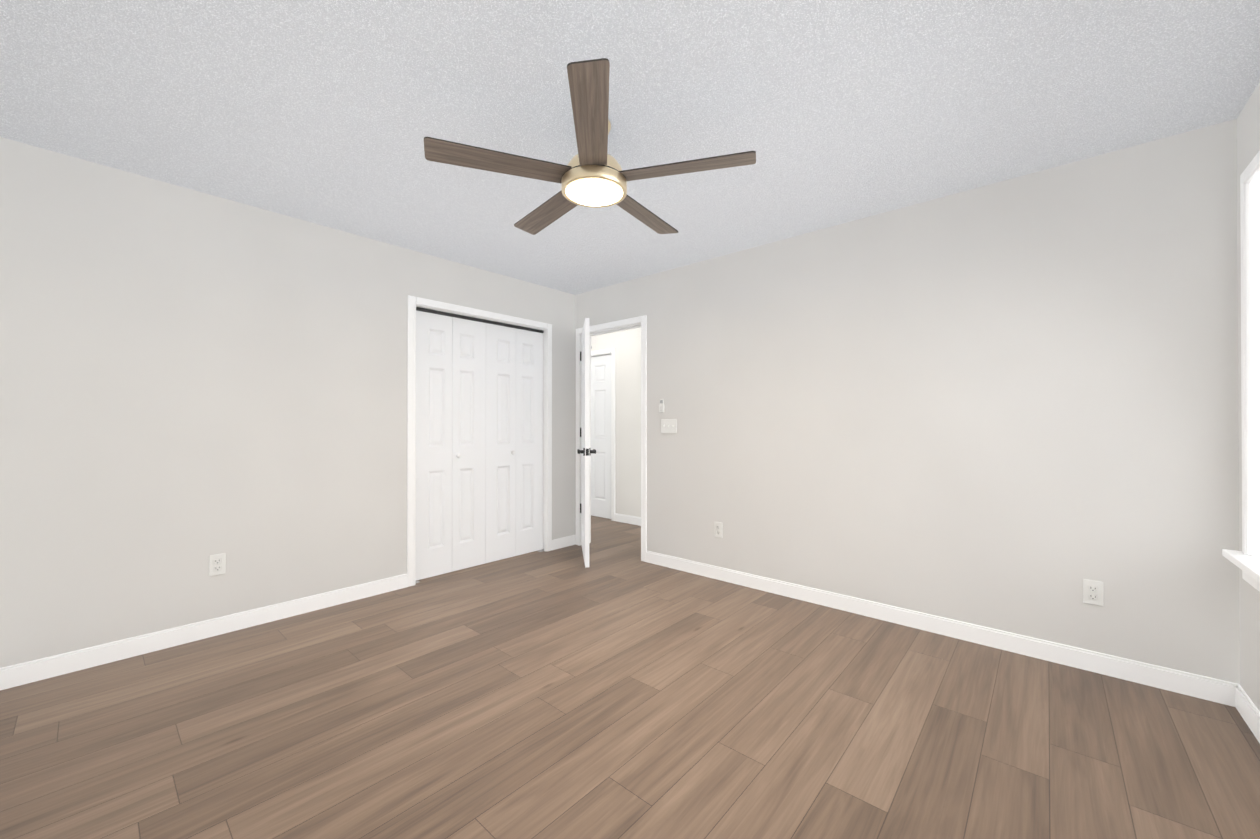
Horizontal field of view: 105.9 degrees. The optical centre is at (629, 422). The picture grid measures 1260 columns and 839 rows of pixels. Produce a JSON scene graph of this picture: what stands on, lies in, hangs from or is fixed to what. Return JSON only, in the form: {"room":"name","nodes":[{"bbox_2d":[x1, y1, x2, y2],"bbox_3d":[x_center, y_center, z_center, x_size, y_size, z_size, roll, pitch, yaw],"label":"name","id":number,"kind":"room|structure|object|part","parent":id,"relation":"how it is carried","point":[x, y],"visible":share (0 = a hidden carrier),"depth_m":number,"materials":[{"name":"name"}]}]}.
{"room":"empty bedroom","nodes":[
{"label":"empty bedroom","id":0,"kind":"room"},
{"bbox_2d":[0,137,574,667],"bbox_3d":[-1.765,-0.039,3.347,0.120,2.440,3.590,0,0,41],"label":"wall","id":1,"kind":"structure","parent":0,"point":[190,381],"depth_m":2.57,"materials":[{"name":"beige paint"}]},
{"bbox_2d":[0,574,407,689],"bbox_3d":[-2.202,1.131,2.744,0.014,0.095,1.814,0,0,41],"label":"baseboard","id":2,"kind":"structure","parent":1,"relation":"attached to","point":[15,675],"depth_m":2.52,"materials":[{"name":"white wood"}]},
{"bbox_2d":[209,553,225,575],"bbox_3d":[-2.293,0.788,2.643,0.010,0.115,0.070,0,0,41],"label":"outlet","id":3,"kind":"object","parent":1,"relation":"attached to","point":[217,564],"visible":1,"depth_m":2.64,"materials":[{"name":"white plastic"}]},
{"bbox_2d":[416,310,542,579],"bbox_3d":[-1.198,0.169,3.953,0.060,1.998,1.188,0,0,41],"label":"bifold closet doors","id":4,"kind":"structure","parent":1,"relation":"in","point":[479,443],"depth_m":3.88,"materials":[{"name":"white paint"}]},
{"bbox_2d":[407,295,551,586],"bbox_3d":[-1.218,0.155,3.970,0.120,2.058,1.236,0,0,41],"label":"door frame","id":5,"kind":"structure","parent":1,"relation":"attached to","point":[544,440],"depth_m":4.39,"materials":[{"name":"white wood"}]},
{"bbox_2d":[416,307,543,332],"bbox_3d":[-1.210,-0.845,3.968,0.040,0.022,1.196,0,0,41],"label":"track rail","id":6,"kind":"object","parent":1,"relation":"attached to","point":[473,319],"visible":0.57,"depth_m":3.89,"materials":[{"name":"grey metal"}]},
{"bbox_2d":[552,535,575,549],"bbox_3d":[-0.631,1.139,4.533,0.014,0.095,0.304,0,0,41],"label":"baseboard","id":7,"kind":"structure","parent":1,"relation":"attached to","point":[566,541],"depth_m":4.52,"materials":[{"name":"white wood"}]},
{"bbox_2d":[591,327,640,516],"bbox_3d":[0.979,-0.033,4.844,6.430,2.440,0.120,0,0,41],"label":"wall","id":8,"kind":"structure","parent":0,"point":[626,344],"depth_m":5.65,"materials":[{"name":"paint"}]},
{"bbox_2d":[591,355,610,518],"bbox_3d":[-0.486,0.172,6.088,0.764,2.022,0.151,0,0,41],"label":"hall door","id":9,"kind":"structure","parent":8,"relation":"in","point":[601,435],"depth_m":5.96,"materials":[{"name":"white paint"}]},
{"bbox_2d":[591,348,614,520],"bbox_3d":[-0.515,0.141,6.061,0.886,2.102,0.020,0,0,41],"label":"door frame","id":10,"kind":"structure","parent":8,"relation":"attached to","point":[604,351],"depth_m":5.79,"materials":[{"name":"white wood"}]},
{"bbox_2d":[615,513,640,525],"bbox_3d":[-0.054,1.143,5.657,3.800,0.095,0.014,0,0,41],"label":"baseboard","id":11,"kind":"structure","parent":8,"relation":"attached to","point":[629,519],"depth_m":5.62,"materials":[{"name":"white wood"}]},
{"bbox_2d":[0,515,1259,838],"bbox_3d":[-0.561,1.220,3.084,6.430,0.080,4.790,0,0,41],"label":"floor","id":12,"kind":"structure","parent":0,"point":[618,687],"depth_m":1.82,"materials":[{"name":"brown wood"}]},
{"bbox_2d":[0,0,1259,294],"bbox_3d":[-0.561,-1.300,3.095,6.430,0.080,4.790,0,0,41],"label":"ceiling","id":13,"kind":"structure","parent":0,"point":[336,112],"depth_m":1.87,"materials":[{"name":"white paint"}]},
{"bbox_2d":[424,58,755,234],"bbox_3d":[-0.149,-1.112,2.050,1.276,0.304,1.270,0,0,41],"label":"fan","id":14,"kind":"object","parent":13,"relation":"hanging from","point":[591,174],"visible":1,"depth_m":1.89,"materials":[{"name":"brown wood"}]},
{"bbox_3d":[-0.507,-1.027,1.880,0.562,0.006,0.124,0,-9,-21],"label":"blade","id":15,"kind":"part","parent":14,"relation":"part of","materials":[{"name":"brown wood"}]},
{"label":"blade","id":16,"kind":"part","parent":14,"relation":"part of","materials":[{"name":"brown wood"}]},
{"bbox_3d":[-0.133,-1.028,1.634,0.124,0.006,0.562,-9,0,-3],"label":"blade","id":17,"kind":"part","parent":14,"relation":"part of","materials":[{"name":"brown wood"}]},
{"bbox_3d":[0.058,-1.025,2.333,0.124,0.006,0.562,11,6,33],"label":"blade","id":18,"kind":"part","parent":14,"relation":"part of","materials":[{"name":"brown wood"}]},
{"bbox_3d":[0.216,-1.027,1.914,0.562,0.006,0.124,0,9,15],"label":"blade","id":19,"kind":"part","parent":14,"relation":"part of","materials":[{"name":"brown wood"}]},
{"bbox_2d":[575,119,1239,683],"bbox_3d":[0.266,-0.036,4.033,6.430,2.440,0.120,0,0,41],"label":"wall","id":20,"kind":"structure","parent":0,"point":[1009,405],"depth_m":2.52,"materials":[{"name":"beige paint"}]},
{"bbox_2d":[577,318,595,567],"bbox_3d":[-0.409,0.162,4.229,0.610,2.022,0.527,0,0,41],"label":"room door","id":21,"kind":"structure","parent":20,"relation":"in","point":[585,451],"depth_m":3.86,"materials":[{"name":"white paint"}]},
{"bbox_2d":[576,315,646,561],"bbox_3d":[-0.147,0.135,4.395,0.884,2.102,0.160,0,0,41],"label":"door frame","id":22,"kind":"structure","parent":20,"relation":"attached to","point":[642,320],"depth_m":4.30,"materials":[{"name":"white wood"}]},
{"bbox_2d":[659,399,663,411],"bbox_3d":[0.262,-0.140,3.945,0.048,0.107,0.018,0,0,41],"label":"remote","id":23,"kind":"object","parent":20,"relation":"attached to","point":[661,407],"visible":1,"depth_m":3.94,"materials":[{"name":"white plastic"}]},
{"bbox_2d":[661,419,676,432],"bbox_3d":[0.315,0.029,3.898,0.162,0.115,0.017,0,0,41],"label":"switch plate","id":24,"kind":"object","parent":20,"relation":"attached to","point":[668,425],"visible":1,"depth_m":3.90,"materials":[{"name":"white plastic"}]},
{"bbox_2d":[714,522,722,537],"bbox_3d":[0.667,0.807,3.591,0.070,0.115,0.010,0,0,41],"label":"outlet","id":25,"kind":"object","parent":20,"relation":"attached to","point":[718,529],"visible":1,"depth_m":3.59,"materials":[{"name":"white plastic"}]},
{"bbox_2d":[646,551,1227,704],"bbox_3d":[1.322,1.132,3.012,3.144,0.095,0.014,0,0,41],"label":"baseboard","id":26,"kind":"structure","parent":20,"relation":"attached to","point":[1050,651],"depth_m":2.51,"materials":[{"name":"white wood"}]},
{"bbox_2d":[1083,579,1102,605],"bbox_3d":[2.193,0.804,2.252,0.070,0.115,0.010,0,0,41],"label":"outlet","id":27,"kind":"object","parent":20,"relation":"attached to","point":[1093,592],"visible":1,"depth_m":2.25,"materials":[{"name":"white plastic"}]},
{"bbox_2d":[1237,82,1259,710],"bbox_3d":[1.399,-0.050,0.571,0.160,2.440,3.590,0,0,41],"label":"wall","id":28,"kind":"structure","parent":0,"point":[1248,133],"depth_m":1.90,"materials":[{"name":"beige paint"}]},
{"bbox_2d":[1222,549,1259,591],"bbox_3d":[1.840,0.564,1.169,0.150,0.103,1.935,0,0,41],"label":"window sill","id":29,"kind":"structure","parent":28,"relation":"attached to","point":[1248,566],"depth_m":1.78,"materials":[{"name":"white wood"}]},
{"bbox_2d":[1228,682,1259,742],"bbox_3d":[1.383,1.123,0.679,0.014,0.095,3.440,0,0,41],"label":"baseboard","id":30,"kind":"structure","parent":28,"relation":"attached to","point":[1238,698],"depth_m":1.88,"materials":[{"name":"white wood"}]},
{"bbox_2d":[1240,151,1259,556],"bbox_3d":[1.881,-0.229,1.136,0.180,1.522,1.859,0,0,41],"label":"window","id":31,"kind":"structure","parent":28,"relation":"in","point":[1250,277],"depth_m":1.84,"materials":[{"name":"white"}]}
]}

